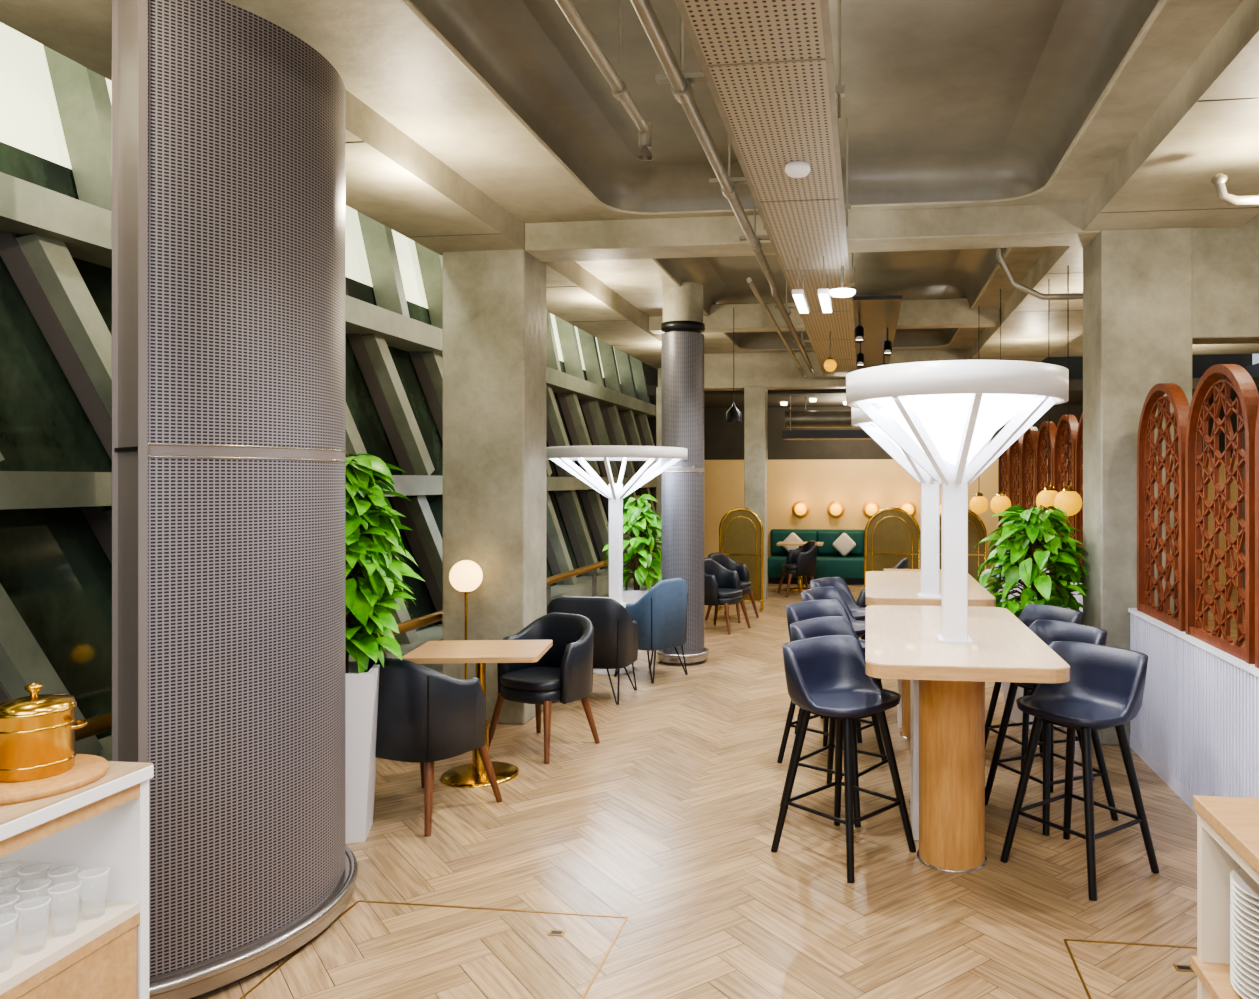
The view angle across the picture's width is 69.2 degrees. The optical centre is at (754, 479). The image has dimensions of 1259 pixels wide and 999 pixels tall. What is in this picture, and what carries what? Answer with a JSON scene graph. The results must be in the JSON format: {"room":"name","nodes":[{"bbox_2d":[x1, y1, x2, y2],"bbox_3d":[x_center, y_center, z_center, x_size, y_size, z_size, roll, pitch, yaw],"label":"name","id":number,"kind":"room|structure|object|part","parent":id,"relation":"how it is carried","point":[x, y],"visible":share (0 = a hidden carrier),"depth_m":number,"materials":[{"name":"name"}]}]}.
{"room":"restaurant","nodes":[
{"label":"restaurant","id":0,"kind":"room"},
{"bbox_2d":[0,45,655,760],"bbox_3d":[-2.701,-0.475,7.599,0.971,4.350,18.426,0,0,7],"label":"window","id":1,"kind":"structure","parent":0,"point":[55,571],"depth_m":4.45,"materials":[{"name":"clear glass"}]},
{"bbox_2d":[0,256,619,476],"bbox_3d":[-2.883,-0.560,7.407,0.218,1.280,18.000,0,0,7],"label":"window","id":2,"kind":"structure","parent":1,"relation":"attached to","point":[44,425],"depth_m":4.18,"materials":[{"name":"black glass"}]},
{"bbox_2d":[0,22,620,383],"bbox_3d":[-3.139,-2.075,7.438,0.178,1.050,18.000,0,0,7],"label":"window","id":3,"kind":"structure","parent":1,"relation":"attached to","point":[30,122],"depth_m":4.39,"materials":[{"name":"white glass"}]},
{"bbox_2d":[0,142,621,389],"bbox_3d":[-3.012,-1.325,7.422,0.076,0.450,18.000,0,0,7],"label":"window","id":4,"kind":"structure","parent":1,"relation":"attached to","point":[15,162],"depth_m":4.38,"materials":[{"name":"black glass"}]},
{"bbox_3d":[-2.701,-0.475,7.599,0.971,4.350,18.426,0,0,7],"label":"facade window frame","id":5,"kind":"part","parent":1,"relation":"part of","materials":[{"name":"grey metal"}]},
{"bbox_2d":[0,0,1258,407],"bbox_3d":[1.647,-2.000,6.850,10.800,1.500,18.000,0,0,7],"label":"ceiling","id":6,"kind":"structure","parent":0,"point":[469,123],"depth_m":4.75,"materials":[{"name":"concrete"}]},
{"bbox_2d":[555,0,651,160],"bbox_3d":[-0.867,-1.735,1.142,0.070,0.530,6.055,0,0,7],"label":"pipe","id":7,"kind":"object","parent":6,"relation":"hanging from","point":[619,89],"visible":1,"depth_m":3.60,"materials":[{"name":"grey metal"}]},
{"bbox_2d":[630,0,814,377],"bbox_3d":[-0.062,-1.700,5.247,0.263,0.600,14.401,0,0,7],"label":"pipe","id":8,"kind":"object","parent":6,"relation":"attached to","point":[679,81],"visible":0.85,"depth_m":4.03,"materials":[{"name":"grey metal"}]},
{"bbox_2d":[726,308,741,421],"bbox_3d":[-0.219,-1.190,9.296,0.160,1.180,0.160,0,0,7],"label":"pendant light","id":9,"kind":"object","parent":6,"relation":"hanging from","point":[733,414],"visible":1,"depth_m":9.26,"materials":[{"name":"black metal"}]},
{"bbox_2d":[674,0,856,378],"bbox_3d":[0.312,-1.698,5.251,0.500,0.604,14.500,0,0,7],"label":"ceiling panel","id":10,"kind":"object","parent":6,"relation":"attached to","point":[767,66],"visible":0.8,"depth_m":3.53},
{"bbox_2d":[785,161,810,177],"bbox_3d":[0.190,-1.380,4.007,0.116,0.040,0.116,0,0,7],"label":"smoke detector","id":11,"kind":"object","parent":10,"relation":"attached to","point":[795,169],"visible":1,"depth_m":3.97,"materials":[{"name":"white plastic"}]},
{"bbox_2d":[792,257,808,312],"bbox_3d":[0.302,-1.276,5.907,0.070,0.249,0.640,0,0,7],"label":"linear pendant light","id":12,"kind":"object","parent":10,"relation":"hanging from","point":[798,294],"visible":1,"depth_m":5.77,"materials":[{"name":"white plastic"}]},
{"bbox_2d":[818,256,832,312],"bbox_3d":[0.461,-1.276,5.888,0.070,0.249,0.640,0,0,7],"label":"linear pendant light","id":13,"kind":"object","parent":10,"relation":"hanging from","point":[824,295],"visible":1,"depth_m":5.77,"materials":[{"name":"white plastic"}]},
{"bbox_2d":[824,331,836,371],"bbox_3d":[0.708,-1.210,8.477,0.120,0.380,0.120,0,0,7],"label":"globe pendant light","id":14,"kind":"object","parent":10,"relation":"hanging from","point":[830,365],"visible":1,"depth_m":8.44,"materials":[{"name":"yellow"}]},
{"bbox_2d":[829,266,854,297],"bbox_3d":[0.570,-1.300,5.874,0.170,0.190,0.170,0,0,7],"label":"ceiling light","id":15,"kind":"object","parent":10,"relation":"hanging from","point":[842,292],"visible":1,"depth_m":5.85,"materials":[{"name":"white plastic"}]},
{"bbox_2d":[852,295,901,369],"bbox_3d":[1.272,-1.272,9.617,0.380,0.295,5.400,0,0,7],"label":"track spotlights","id":16,"kind":"object","parent":10,"relation":"attached to","point":[875,317],"visible":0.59,"depth_m":7.99,"materials":[{"name":"black metal"}]},
{"bbox_2d":[525,203,1099,261],"bbox_3d":[0.330,-1.745,6.176,3.850,0.310,0.340,0,0,7],"label":"ceiling beam","id":17,"kind":"structure","parent":6,"relation":"attached to","point":[1047,225],"depth_m":6.07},
{"bbox_2d":[658,349,967,390],"bbox_3d":[0.890,-1.600,12.787,4.550,0.600,0.400,0,0,7],"label":"ceiling beam","id":18,"kind":"structure","parent":6,"relation":"attached to","point":[774,370],"depth_m":12.66,"materials":[{"name":"grey concrete"}]},
{"bbox_2d":[649,298,999,333],"bbox_3d":[0.709,-1.765,9.711,3.740,0.270,0.250,0,0,7],"label":"ceiling beam","id":19,"kind":"structure","parent":6,"relation":"attached to","point":[920,313],"depth_m":9.61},
{"bbox_2d":[782,395,872,439],"bbox_3d":[1.778,-0.930,13.247,2.700,0.660,0.730,0,0,7],"label":"ventilation duct","id":20,"kind":"object","parent":6,"relation":"hanging from","point":[814,418],"visible":0.3,"depth_m":13.43,"materials":[{"name":"black metal"}]},
{"bbox_2d":[969,492,988,513],"bbox_3d":[2.287,-0.718,9.190,0.190,2.125,0.190,0,0,7],"label":"globe pendant light","id":21,"kind":"object","parent":6,"relation":"hanging from","point":[978,504],"visible":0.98,"depth_m":9.13,"materials":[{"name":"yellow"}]},
{"bbox_2d":[990,289,1010,513],"bbox_3d":[2.289,-0.728,8.384,0.190,2.105,0.190,0,0,7],"label":"globe pendant light","id":22,"kind":"object","parent":6,"relation":"hanging from","point":[999,503],"visible":0.77,"depth_m":8.34,"materials":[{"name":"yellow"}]},
{"bbox_2d":[996,248,1082,299],"bbox_3d":[2.053,-1.525,6.349,0.672,0.493,0.139,0,0,7],"label":"conduit pipe","id":23,"kind":"object","parent":6,"relation":"attached to","point":[1066,296],"visible":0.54,"depth_m":6.39,"materials":[{"name":"grey metal"}]},
{"bbox_2d":[1036,279,1057,511],"bbox_3d":[2.341,-0.665,7.168,0.200,1.870,0.200,0,0,7],"label":"globe pendant light","id":24,"kind":"object","parent":6,"relation":"hanging from","point":[1046,498],"visible":0.64,"depth_m":7.13,"materials":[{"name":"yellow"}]},
{"bbox_2d":[1054,265,1081,515],"bbox_3d":[2.336,-0.665,6.715,0.200,1.870,0.200,0,0,7],"label":"globe pendant light","id":25,"kind":"object","parent":6,"relation":"hanging from","point":[1068,500],"visible":0.87,"depth_m":6.66,"materials":[{"name":"opal glass"},{"name":"black metal"},{"name":"brass"}]},
{"bbox_2d":[1211,173,1258,204],"bbox_3d":[2.677,-1.530,4.306,0.935,0.401,0.070,0,0,7],"label":"pipe","id":26,"kind":"object","parent":6,"relation":"hanging from","point":[1219,180],"visible":1,"depth_m":4.33,"materials":[{"name":"white metal"}]},
{"bbox_2d":[196,579,1244,998],"bbox_3d":[1.739,1.758,6.779,10.600,0.124,18.120,0,0,7],"label":"floor","id":27,"kind":"structure","parent":0,"point":[667,823],"depth_m":3.84,"materials":[{"name":"brown wood"}]},
{"bbox_2d":[0,761,153,998],"bbox_3d":[-2.006,1.228,1.652,0.615,0.945,1.590,0,0,7],"label":"cabinet","id":28,"kind":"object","parent":27,"relation":"on","point":[91,940],"depth_m":2.32,"materials":[{"name":"white wood"}]},
{"bbox_2d":[0,754,108,805],"bbox_3d":[-1.825,0.744,2.231,0.349,0.022,0.367,0,0,32],"label":"serving board","id":29,"kind":"object","parent":28,"relation":"on","point":[87,769],"visible":0.62,"depth_m":2.18,"materials":[{"name":"brown wood"}]},
{"bbox_2d":[0,682,87,782],"bbox_3d":[-1.808,0.620,2.257,0.172,0.226,0.189,0,0,26],"label":"cooking pot","id":30,"kind":"object","parent":29,"relation":"on","point":[37,732],"visible":1,"depth_m":2.20,"materials":[{"name":"gold metal"}]},
{"bbox_2d":[0,861,109,926],"bbox_3d":[-1.855,1.058,2.024,0.323,0.112,0.663,0,0,7],"label":"glasses","id":31,"kind":"object","parent":28,"relation":"on","point":[79,866],"visible":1,"depth_m":2.25,"materials":[{"name":"clear glass"}]},
{"bbox_2d":[112,0,357,998],"bbox_3d":[-2.051,0.050,3.613,0.830,3.300,1.496,0,0,-33],"label":"column","id":32,"kind":"structure","parent":27,"relation":"on","point":[229,452],"depth_m":3.01,"materials":[{"name":"metal"}]},
{"bbox_2d":[75,548,649,741],"bbox_3d":[-2.333,1.322,6.029,0.072,0.756,13.400,0,0,7],"label":"handrail","id":33,"kind":"object","parent":27,"relation":"on","point":[102,723],"visible":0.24,"depth_m":6.17,"materials":[{"name":"brown wood"}]},
{"bbox_2d":[346,453,423,843],"bbox_3d":[-1.991,0.768,4.345,0.773,1.864,0.654,0,0,7],"label":"potted plant","id":34,"kind":"object","parent":27,"relation":"on","point":[373,582],"visible":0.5,"depth_m":4.22,"materials":[{"name":"green plant"}]},
{"bbox_2d":[364,657,502,835],"bbox_3d":[-1.701,1.287,4.632,0.610,0.834,0.555,0,0,25],"label":"armchair","id":35,"kind":"object","parent":27,"relation":"on","point":[426,716],"visible":0.78,"depth_m":4.36,"materials":[{"name":"black leather"}]},
{"bbox_2d":[449,560,482,678],"bbox_3d":[-1.953,1.121,6.083,0.220,1.158,0.220,0,0,7],"label":"floor lamp","id":36,"kind":"object","parent":27,"relation":"on","point":[465,576],"visible":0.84,"depth_m":6.02,"materials":[{"name":"white glass"}]},
{"bbox_2d":[402,640,552,787],"bbox_3d":[-1.580,1.335,5.181,0.740,0.730,0.540,0,0,-3],"label":"dining table","id":37,"kind":"object","parent":27,"relation":"on","point":[479,652],"visible":0.77,"depth_m":5.12,"materials":[{"name":"brown wood"}]},
{"bbox_2d":[443,249,545,724],"bbox_3d":[-1.872,0.040,6.502,0.600,3.320,0.450,0,0,7],"label":"concrete column","id":38,"kind":"structure","parent":27,"relation":"on","point":[494,301],"depth_m":6.29,"materials":[{"name":"grey concrete"}]},
{"bbox_2d":[489,612,599,763],"bbox_3d":[-1.347,1.292,5.736,0.578,0.824,0.525,0,0,29],"label":"armchair","id":39,"kind":"object","parent":27,"relation":"on","point":[563,674],"visible":0.96,"depth_m":5.67,"materials":[{"name":"black leather"}]},
{"bbox_2d":[547,596,638,704],"bbox_3d":[-1.253,1.287,7.031,0.653,0.815,0.536,0,0,9],"label":"armchair","id":40,"kind":"object","parent":27,"relation":"on","point":[616,636],"visible":0.62,"depth_m":6.77,"materials":[{"name":"black leather"}]},
{"bbox_2d":[593,600,636,674],"bbox_3d":[-1.267,1.407,8.065,0.560,0.585,0.560,0,0,7],"label":"round side table","id":41,"kind":"object","parent":27,"relation":"on","point":[629,668],"visible":0.12,"depth_m":7.96,"materials":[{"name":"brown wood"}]},
{"bbox_2d":[546,446,686,604],"bbox_3d":[-1.247,0.415,8.062,1.280,1.400,1.280,0,0,7],"label":"lamp","id":42,"kind":"object","parent":41,"relation":"on","point":[562,456],"visible":0.91,"depth_m":8.01,"materials":[{"name":"white metal"}]},
{"bbox_2d":[603,494,661,600],"bbox_3d":[-1.161,0.920,9.088,0.798,1.559,0.823,0,0,7],"label":"potted plant","id":43,"kind":"object","parent":27,"relation":"on","point":[638,517],"visible":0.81,"depth_m":8.96,"materials":[{"name":"green plant"}]},
{"bbox_2d":[614,578,687,683],"bbox_3d":[-0.882,1.267,7.776,0.493,0.855,0.542,0,0,37],"label":"armchair","id":44,"kind":"object","parent":27,"relation":"on","point":[660,615],"visible":0.84,"depth_m":7.55,"materials":[{"name":"blue leather"},{"name":"black metal"}]},
{"bbox_2d":[656,387,661,583],"bbox_3d":[-1.157,0.190,12.937,0.450,3.020,0.400,0,0,7],"label":"concrete column","id":45,"kind":"structure","parent":27,"relation":"on","point":[658,389],"depth_m":12.76,"materials":[{"name":"grey concrete"}]},
{"bbox_2d":[656,282,708,664],"bbox_3d":[-0.676,-0.060,8.445,0.496,3.520,0.496,0,0,7],"label":"column","id":46,"kind":"structure","parent":27,"relation":"on","point":[683,325],"depth_m":8.27,"materials":[{"name":"silver metal"}]},
{"bbox_2d":[704,558,750,634],"bbox_3d":[-0.390,1.302,10.229,0.517,0.804,0.574,0,0,27],"label":"armchair","id":47,"kind":"object","parent":27,"relation":"on","point":[721,584],"visible":0.75,"depth_m":10.21,"materials":[{"name":"black leather"}]},
{"bbox_2d":[705,552,758,622],"bbox_3d":[-0.292,1.302,11.023,0.517,0.804,0.574,0,0,27],"label":"armchair","id":48,"kind":"object","parent":27,"relation":"on","point":[722,559],"visible":0.45,"depth_m":11.14,"materials":[{"name":"black leather"}]},
{"bbox_2d":[718,507,764,611],"bbox_3d":[-0.182,1.030,11.810,0.590,1.340,0.300,0,0,7],"label":"divider","id":49,"kind":"object","parent":27,"relation":"on","point":[740,529],"visible":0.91,"depth_m":11.80,"materials":[{"name":"gold metal"}]},
{"bbox_2d":[744,386,767,600],"bbox_3d":[0.014,0.190,12.834,0.300,3.020,0.320,0,0,7],"label":"concrete column","id":50,"kind":"structure","parent":27,"relation":"on","point":[755,397],"depth_m":12.68,"materials":[{"name":"grey concrete"}]},
{"bbox_2d":[777,540,816,596],"bbox_3d":[0.642,1.302,13.326,0.517,0.804,0.574,0,0,-13],"label":"armchair","id":51,"kind":"object","parent":27,"relation":"on","point":[801,561],"visible":0.99,"depth_m":13.12,"materials":[{"name":"black leather"}]},
{"bbox_2d":[776,541,823,591],"bbox_3d":[0.701,1.335,13.918,0.700,0.730,0.500,0,0,7],"label":"dining table","id":52,"kind":"object","parent":27,"relation":"on","point":[799,588],"visible":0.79,"depth_m":13.86,"materials":[{"name":"brown wood"}]},
{"bbox_2d":[794,587,865,742],"bbox_3d":[0.580,1.231,6.125,0.483,0.946,0.502,0,0,27],"label":"bar stool","id":53,"kind":"object","parent":27,"relation":"on","point":[818,593],"visible":0.16,"depth_m":6.29,"materials":[{"name":"blue leather"}]},
{"bbox_2d":[777,599,885,778],"bbox_3d":[0.465,1.231,5.435,0.483,0.946,0.502,0,0,42],"label":"bar stool","id":54,"kind":"object","parent":27,"relation":"on","point":[799,611],"visible":0.16,"depth_m":5.52,"materials":[{"name":"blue leather"}]},
{"bbox_2d":[780,616,887,826],"bbox_3d":[0.459,1.231,4.730,0.483,0.946,0.502,0,0,37],"label":"bar stool","id":55,"kind":"object","parent":27,"relation":"on","point":[828,625],"visible":0.18,"depth_m":4.84,"materials":[{"name":"blue leather"}]},
{"bbox_2d":[771,635,915,882],"bbox_3d":[0.404,1.231,4.122,0.483,0.946,0.502,0,0,45],"label":"bar stool","id":56,"kind":"object","parent":27,"relation":"on","point":[826,676],"visible":0.99,"depth_m":4.11,"materials":[{"name":"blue leather"}]},
{"bbox_2d":[768,529,920,584],"bbox_3d":[1.981,1.270,14.859,3.510,0.860,0.780,0,0,7],"label":"sofa","id":57,"kind":"object","parent":27,"relation":"on","point":[829,562],"visible":0.3,"depth_m":14.86,"materials":[{"name":"teal fabric"}]},
{"bbox_2d":[783,533,802,551],"bbox_3d":[0.634,1.070,15.015,0.384,0.384,0.100,0,0,7],"label":"throw pillow","id":58,"kind":"object","parent":57,"relation":"on","point":[792,537],"visible":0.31,"depth_m":14.97,"materials":[{"name":"beige fabric"}]},
{"bbox_2d":[833,533,855,555],"bbox_3d":[1.478,1.070,14.911,0.384,0.384,0.100,0,0,7],"label":"throw pillow","id":59,"kind":"object","parent":57,"relation":"on","point":[843,544],"visible":1,"depth_m":14.86,"materials":[{"name":"beige fabric"}]},
{"bbox_2d":[810,577,882,687],"bbox_3d":[0.679,1.231,6.768,0.483,0.946,0.502,0,0,27],"label":"bar stool","id":60,"kind":"object","parent":27,"relation":"on","point":[859,613],"visible":0.17,"depth_m":6.97,"materials":[{"name":"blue leather"}]},
{"bbox_2d":[856,590,866,607],"bbox_3d":[1.138,1.302,8.329,0.537,0.804,0.595,0,0,-13],"label":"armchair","id":61,"kind":"object","parent":27,"relation":"on","point":[861,601],"visible":0.02,"depth_m":8.55,"materials":[{"name":"black leather"}]},
{"bbox_2d":[863,558,907,589],"bbox_3d":[1.493,1.302,10.393,0.537,0.804,0.595,0,0,17],"label":"armchair","id":62,"kind":"object","parent":27,"relation":"on","point":[903,564],"visible":0.2,"depth_m":10.17,"materials":[{"name":"black leather"}]},
{"bbox_2d":[864,507,920,587],"bbox_3d":[1.810,1.030,11.868,0.740,1.340,0.300,0,0,7],"label":"divider","id":63,"kind":"object","parent":27,"relation":"on","point":[892,535],"visible":0.73,"depth_m":11.87,"materials":[{"name":"gold metal"}]},
{"bbox_2d":[884,569,941,571],"bbox_3d":[1.692,1.335,9.263,0.700,0.730,1.100,0,0,7],"label":"dining table","id":64,"kind":"object","parent":27,"relation":"on","point":[918,570],"visible":0.02,"depth_m":9.65,"materials":[{"name":"brown wood"}]},
{"bbox_2d":[866,571,995,739],"bbox_3d":[1.138,1.200,6.107,0.770,0.999,1.600,0,0,7],"label":"table","id":65,"kind":"object","parent":27,"relation":"on","point":[882,587],"visible":0.38,"depth_m":5.89,"materials":[{"name":"brown wood"}]},
{"bbox_2d":[851,407,1010,597],"bbox_3d":[1.052,0.118,5.412,0.940,1.165,0.940,0,0,7],"label":"lamp","id":66,"kind":"object","parent":65,"relation":"on","point":[929,486],"visible":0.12,"depth_m":5.36,"materials":[{"name":"white metal"}]},
{"bbox_2d":[939,510,986,588],"bbox_3d":[2.654,1.030,11.764,0.740,1.340,0.300,0,0,7],"label":"divider","id":67,"kind":"object","parent":27,"relation":"on","point":[977,531],"visible":0.34,"depth_m":11.73,"materials":[{"name":"gold metal"}]},
{"bbox_2d":[866,605,1069,872],"bbox_3d":[0.903,1.200,4.196,0.770,0.999,1.650,0,0,7],"label":"table","id":68,"kind":"object","parent":27,"relation":"on","point":[947,681],"visible":0.96,"depth_m":3.92,"materials":[{"name":"brown wood"}]},
{"bbox_2d":[846,360,1068,643],"bbox_3d":[0.870,0.118,3.923,0.940,1.165,0.940,0,0,7],"label":"lamp","id":69,"kind":"object","parent":68,"relation":"on","point":[953,409],"visible":1,"depth_m":3.74,"materials":[{"name":"white metal"}]},
{"bbox_2d":[975,505,1088,728],"bbox_3d":[1.973,0.935,6.313,0.927,1.530,0.864,0,0,37],"label":"potted plant","id":70,"kind":"object","parent":27,"relation":"on","point":[1029,554],"visible":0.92,"depth_m":6.17,"materials":[{"name":"green plant"}]},
{"bbox_2d":[985,604,1093,779],"bbox_3d":[1.622,1.231,5.242,0.483,0.946,0.502,0,0,-18],"label":"bar stool","id":71,"kind":"object","parent":27,"relation":"on","point":[1030,613],"visible":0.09,"depth_m":5.33,"materials":[{"name":"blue leather"}]},
{"bbox_2d":[985,620,1118,834],"bbox_3d":[1.504,1.231,4.612,0.483,0.946,0.502,0,0,-25],"label":"bar stool","id":72,"kind":"object","parent":27,"relation":"on","point":[1048,631],"visible":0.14,"depth_m":4.66,"materials":[{"name":"blue leather"}]},
{"bbox_2d":[1000,641,1158,900],"bbox_3d":[1.424,1.231,3.957,0.483,0.946,0.502,0,0,-35],"label":"bar stool","id":73,"kind":"object","parent":27,"relation":"on","point":[1105,687],"visible":0.98,"depth_m":3.98,"materials":[{"name":"blue leather"}]},
{"bbox_2d":[1083,228,1191,744],"bbox_3d":[2.528,0.040,5.987,0.560,3.320,0.500,0,0,7],"label":"concrete column","id":74,"kind":"structure","parent":27,"relation":"on","point":[1137,283],"depth_m":5.76,"materials":[{"name":"grey concrete"}]},
{"bbox_2d":[1191,795,1258,998],"bbox_3d":[1.317,1.238,1.314,0.705,0.925,1.730,0,0,7],"label":"cabinet","id":75,"kind":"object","parent":27,"relation":"on","point":[1227,827],"depth_m":2.18,"materials":[{"name":"brown wood"}]},
{"bbox_2d":[1230,866,1258,998],"bbox_3d":[1.206,1.042,2.023,0.244,0.255,0.244,0,0,7],"label":"stacked plates","id":76,"kind":"object","parent":75,"relation":"on","point":[1244,893],"visible":0.98,"depth_m":2.02,"materials":[{"name":"white ceramic"}]},
{"bbox_2d":[643,354,1251,584],"bbox_3d":[2.782,-0.500,15.275,10.600,4.400,0.200,0,0,7],"label":"wall","id":77,"kind":"structure","parent":0,"point":[818,473],"depth_m":15.37,"materials":[{"name":"beige paint"}]},
{"bbox_2d":[792,500,809,517],"bbox_3d":[0.774,0.500,15.330,0.300,0.300,0.200,0,0,7],"label":"wall sconce","id":78,"kind":"object","parent":77,"relation":"attached to","point":[800,509],"visible":1,"depth_m":15.38,"materials":[{"name":"white glass"}]},
{"bbox_2d":[827,501,844,517],"bbox_3d":[1.369,0.500,15.257,0.300,0.300,0.200,0,0,7],"label":"wall sconce","id":79,"kind":"object","parent":77,"relation":"attached to","point":[835,509],"visible":1,"depth_m":15.30,"materials":[{"name":"white glass"}]},
{"bbox_2d":[863,501,879,517],"bbox_3d":[1.965,0.500,15.184,0.300,0.300,0.200,0,0,7],"label":"wall sconce","id":80,"kind":"object","parent":77,"relation":"attached to","point":[870,508],"visible":0.8,"depth_m":15.23,"materials":[{"name":"white glass"}]},
{"bbox_2d":[899,501,915,515],"bbox_3d":[2.561,0.500,15.111,0.300,0.300,0.200,0,0,7],"label":"wall sconce","id":81,"kind":"object","parent":77,"relation":"attached to","point":[908,506],"visible":0.7,"depth_m":15.16,"materials":[{"name":"white glass"}]},
{"bbox_2d":[939,501,941,513],"bbox_3d":[3.156,0.500,15.037,0.300,0.300,0.200,0,0,7],"label":"wall sconce","id":82,"kind":"object","parent":77,"relation":"attached to","point":[940,502],"visible":0.11,"depth_m":14.99,"materials":[{"name":"gold metal"}]},
{"bbox_2d":[994,544,1258,813],"bbox_3d":[2.644,1.258,7.383,0.130,0.885,8.700,0,0,7],"label":"wall partition","id":83,"kind":"structure","parent":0,"point":[1196,724],"depth_m":4.59,"materials":[{"name":"white"}]},
{"bbox_2d":[998,447,1009,535],"bbox_3d":[3.096,0.128,11.105,0.070,1.375,0.800,0,0,7],"label":"lattice screen","id":84,"kind":"object","parent":83,"relation":"on","point":[1005,455],"visible":0.26,"depth_m":11.17,"materials":[{"name":"brown wood"}]},
{"bbox_2d":[1009,434,1023,523],"bbox_3d":[2.993,0.128,10.262,0.070,1.375,0.800,0,0,7],"label":"lattice screen","id":85,"kind":"object","parent":83,"relation":"on","point":[1014,485],"visible":0.37,"depth_m":10.34,"materials":[{"name":"brown wood"}]},
{"bbox_2d":[1021,426,1038,509],"bbox_3d":[2.889,0.128,9.418,0.070,1.375,0.800,0,0,7],"label":"lattice screen","id":86,"kind":"object","parent":83,"relation":"on","point":[1028,460],"visible":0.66,"depth_m":9.51,"materials":[{"name":"brown wood"}]},
{"bbox_2d":[1036,421,1056,561],"bbox_3d":[2.786,0.128,8.574,0.070,1.375,0.800,0,0,7],"label":"lattice screen","id":87,"kind":"object","parent":83,"relation":"on","point":[1042,440],"visible":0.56,"depth_m":8.68,"materials":[{"name":"brown wood"}]},
{"bbox_2d":[1053,415,1078,561],"bbox_3d":[2.682,0.128,7.731,0.070,1.375,0.800,0,0,7],"label":"lattice screen","id":88,"kind":"object","parent":83,"relation":"on","point":[1060,465],"visible":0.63,"depth_m":7.79,"materials":[{"name":"brown wood"}]},
{"bbox_2d":[1075,412,1082,567],"bbox_3d":[2.579,0.128,6.887,0.070,1.375,0.800,0,0,7],"label":"lattice screen","id":89,"kind":"object","parent":83,"relation":"on","point":[1079,439],"visible":0.09,"depth_m":7.24,"materials":[{"name":"brown wood"}]},
{"bbox_2d":[1137,383,1189,631],"bbox_3d":[2.375,0.128,5.229,0.070,1.375,0.800,0,0,7],"label":"lattice screen","id":90,"kind":"object","parent":83,"relation":"on","point":[1147,450],"visible":0.95,"depth_m":5.26,"materials":[{"name":"brown wood"}]},
{"bbox_2d":[1185,364,1258,663],"bbox_3d":[2.270,0.128,4.376,0.070,1.375,0.800,0,0,7],"label":"lattice screen","id":91,"kind":"object","parent":83,"relation":"on","point":[1245,405],"visible":1,"depth_m":4.36,"materials":[{"name":"brown wood"}]},
{"bbox_2d":[1255,405,1258,668],"bbox_3d":[2.165,0.128,3.522,0.070,1.375,0.800,0,0,7],"label":"lattice screen","id":92,"kind":"object","parent":83,"relation":"on","point":[1257,418],"visible":1,"depth_m":3.90,"materials":[{"name":"brown wood"}]},
{"bbox_2d":[1192,214,1258,344],"bbox_3d":[4.820,-1.325,5.614,4.200,0.850,0.280,0,0,7],"label":"wall","id":93,"kind":"structure","parent":0,"point":[1225,260],"depth_m":5.70,"materials":[{"name":"concrete"}]},
{"bbox_2d":[1243,363,1258,586],"bbox_3d":[6.908,-0.050,6.204,0.200,3.500,18.000,0,0,7],"label":"wall","id":94,"kind":"structure","parent":0,"point":[1253,370],"depth_m":14.35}
]}

